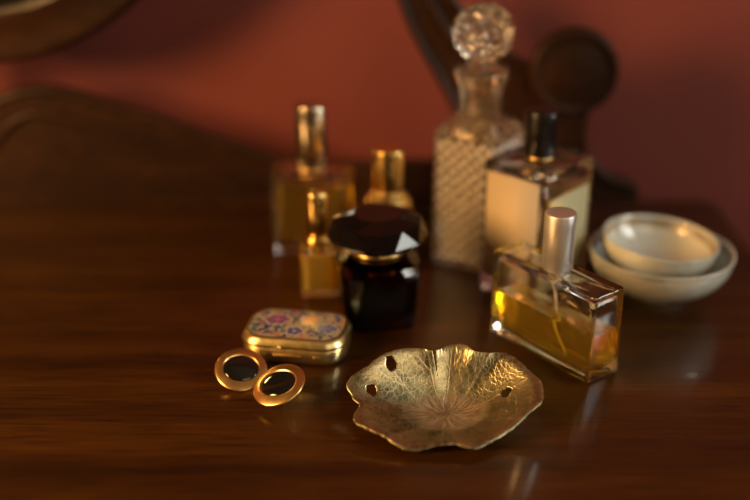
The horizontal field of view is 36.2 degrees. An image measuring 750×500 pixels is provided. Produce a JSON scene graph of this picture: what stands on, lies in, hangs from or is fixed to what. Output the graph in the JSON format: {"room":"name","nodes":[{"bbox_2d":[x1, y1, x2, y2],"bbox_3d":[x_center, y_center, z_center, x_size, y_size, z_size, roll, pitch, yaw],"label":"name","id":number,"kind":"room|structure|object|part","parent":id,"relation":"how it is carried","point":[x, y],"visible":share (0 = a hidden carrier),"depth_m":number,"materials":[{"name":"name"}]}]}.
{"room":"bedroom","nodes":[
{"label":"bedroom","id":0,"kind":"room"},
{"bbox_2d":[0,0,749,249],"bbox_3d":[0.000,-0.581,0.765,4.200,2.600,0.100,0,24,0],"label":"wall","id":1,"kind":"structure","parent":0,"point":[675,121],"depth_m":0.91,"materials":[{"name":"paint"}]},
{"bbox_3d":[0.000,1.340,-0.232,4.200,0.100,3.485,0,24,0],"label":"floor","id":2,"kind":"structure","parent":0,"visible":0},
{"bbox_2d":[0,0,749,499],"bbox_3d":[-0.296,0.339,0.754,1.128,0.927,0.583,0,24,0],"label":"table","id":3,"kind":"object","parent":2,"relation":"on","point":[137,252],"visible":0.82,"depth_m":0.69,"materials":[{"name":"brown wood"}]},
{"bbox_2d":[0,0,137,62],"bbox_3d":[-0.299,-0.266,0.760,0.405,0.525,0.036,0,24,0],"label":"mirror","id":4,"kind":"object","parent":3,"relation":"on","point":[29,29],"visible":1,"depth_m":0.80,"materials":[{"name":"brown wood"}]},
{"bbox_3d":[-0.200,-0.074,0.866,0.249,0.067,0.006,0,24,0],"label":"moulding","id":5,"kind":"part","parent":3,"relation":"part of","materials":[{"name":"brown wood"}]},
{"bbox_3d":[-0.111,-0.091,0.864,0.443,0.070,0.011,0,24,0],"label":"edge moulding","id":6,"kind":"part","parent":3,"relation":"part of","materials":[{"name":"brown wood"}]},
{"bbox_2d":[215,348,266,391],"bbox_3d":[-0.075,0.067,0.643,0.029,0.014,0.027,0,24,0],"label":"earring","id":7,"kind":"object","parent":3,"relation":"on","point":[238,369],"visible":1,"depth_m":0.64,"materials":[{"name":"gold metal"}]},
{"bbox_2d":[253,364,304,406],"bbox_3d":[-0.052,0.075,0.623,0.029,0.016,0.029,0,24,0],"label":"earring","id":8,"kind":"object","parent":3,"relation":"on","point":[280,384],"visible":1,"depth_m":0.62,"materials":[{"name":"gold metal"}]},
{"bbox_2d":[242,309,351,365],"bbox_3d":[-0.046,0.051,0.676,0.062,0.017,0.043,4,24,8],"label":"box","id":9,"kind":"object","parent":3,"relation":"on","point":[278,335],"visible":1,"depth_m":0.66,"materials":[{"name":"gold metal"}]},
{"bbox_3d":[-0.046,0.044,0.673,0.055,0.002,0.034,4,24,8],"label":"enamel panel","id":10,"kind":"part","parent":9,"relation":"part of","materials":[{"name":"multicoloured ceramic"}]},
{"bbox_2d":[271,99,352,253],"bbox_3d":[-0.043,-0.050,0.793,0.054,0.106,0.025,3,24,6],"label":"perfume bottle","id":11,"kind":"object","parent":3,"relation":"on","point":[290,180],"visible":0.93,"depth_m":0.78,"materials":[{"name":"clear glass"}]},
{"bbox_3d":[-0.043,-0.031,0.801,0.054,0.065,0.025,3,24,6],"label":"glass","id":12,"kind":"part","parent":11,"relation":"part of","materials":[{"name":"orange"}]},
{"bbox_2d":[300,187,335,298],"bbox_3d":[-0.037,-0.005,0.736,0.022,0.071,0.022,-3,24,-7],"label":"vial","id":13,"kind":"object","parent":3,"relation":"on","point":[317,252],"visible":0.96,"depth_m":0.73,"materials":[{"name":"gold glass"}]},
{"bbox_3d":[-0.037,0.010,0.742,0.022,0.038,0.022,-3,24,-7],"label":"glass","id":14,"kind":"part","parent":13,"relation":"part of","materials":[{"name":"orange"}]},
{"bbox_2d":[327,203,427,331],"bbox_3d":[0.001,0.009,0.704,0.061,0.070,0.061,-5,24,-10],"label":"bottle","id":15,"kind":"object","parent":3,"relation":"on","point":[378,268],"visible":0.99,"depth_m":0.69,"materials":[{"name":"black glass"}]},
{"bbox_3d":[0.002,0.020,0.708,0.050,0.047,0.050,-5,24,-10],"label":"glass","id":16,"kind":"part","parent":15,"relation":"part of","materials":[{"name":"brown glass"}]},
{"bbox_2d":[364,143,412,209],"bbox_3d":[0.009,-0.028,0.768,0.034,0.086,0.034,0,24,0],"label":"perfume atomiser","id":17,"kind":"object","parent":3,"relation":"on","point":[387,158],"visible":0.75,"depth_m":0.75,"materials":[{"name":"gold metal"}]},
{"bbox_3d":[0.042,-0.136,0.821,0.060,0.114,0.006,0,24,0],"label":"moulding","id":18,"kind":"part","parent":3,"relation":"part of","materials":[{"name":"brown wood"}]},
{"bbox_2d":[346,343,543,451],"bbox_3d":[0.037,0.077,0.602,0.104,0.028,0.067,0,24,0],"label":"dish","id":19,"kind":"object","parent":3,"relation":"on","point":[416,406],"visible":1,"depth_m":0.61,"materials":[{"name":"gold metal"}]},
{"bbox_2d":[432,1,522,272],"bbox_3d":[0.070,-0.076,0.764,0.047,0.178,0.047,13,27,27],"label":"decanter","id":20,"kind":"object","parent":3,"relation":"on","point":[479,132],"visible":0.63,"depth_m":0.75,"materials":[{"name":"beige"}]},
{"bbox_3d":[0.083,-0.141,0.819,0.097,0.091,0.005,0,24,0],"label":"moulding","id":21,"kind":"part","parent":3,"relation":"part of","materials":[{"name":"brown wood"}]},
{"bbox_3d":[0.079,-0.158,0.811,0.068,0.066,0.006,0,24,0],"label":"moulding","id":22,"kind":"part","parent":3,"relation":"part of","materials":[{"name":"wood"}]},
{"bbox_2d":[480,105,593,290],"bbox_3d":[0.104,-0.032,0.734,0.047,0.121,0.054,20,31,38],"label":"perfume bottle","id":23,"kind":"object","parent":3,"relation":"on","point":[537,175],"visible":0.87,"depth_m":0.71,"materials":[{"name":"clear glass"}]},
{"bbox_2d":[491,207,623,382],"bbox_3d":[0.104,0.019,0.660,0.026,0.088,0.082,-17,29,-33],"label":"perfume bottle","id":24,"kind":"object","parent":3,"relation":"on","point":[564,313],"visible":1,"depth_m":0.65,"materials":[{"name":"clear glass"}]},
{"bbox_3d":[0.177,-0.056,0.857,0.039,0.025,0.006,0,24,0],"label":"moulding","id":25,"kind":"part","parent":3,"relation":"part of","materials":[{"name":"brown wood"}]},
{"bbox_2d":[589,229,736,303],"bbox_3d":[0.184,0.013,0.742,0.092,0.032,0.092,0,24,0],"label":"porcelain bowl","id":26,"kind":"object","parent":3,"relation":"on","point":[646,288],"visible":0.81,"depth_m":0.71,"materials":[{"name":"white ceramic"}]},
{"bbox_2d":[602,214,719,277],"bbox_3d":[0.183,0.003,0.739,0.074,0.030,0.074,14,28,29],"label":"porcelain bowl","id":27,"kind":"object","parent":26,"relation":"in","point":[645,244],"visible":0.89,"depth_m":0.76,"materials":[{"name":"white ceramic"}]}
]}

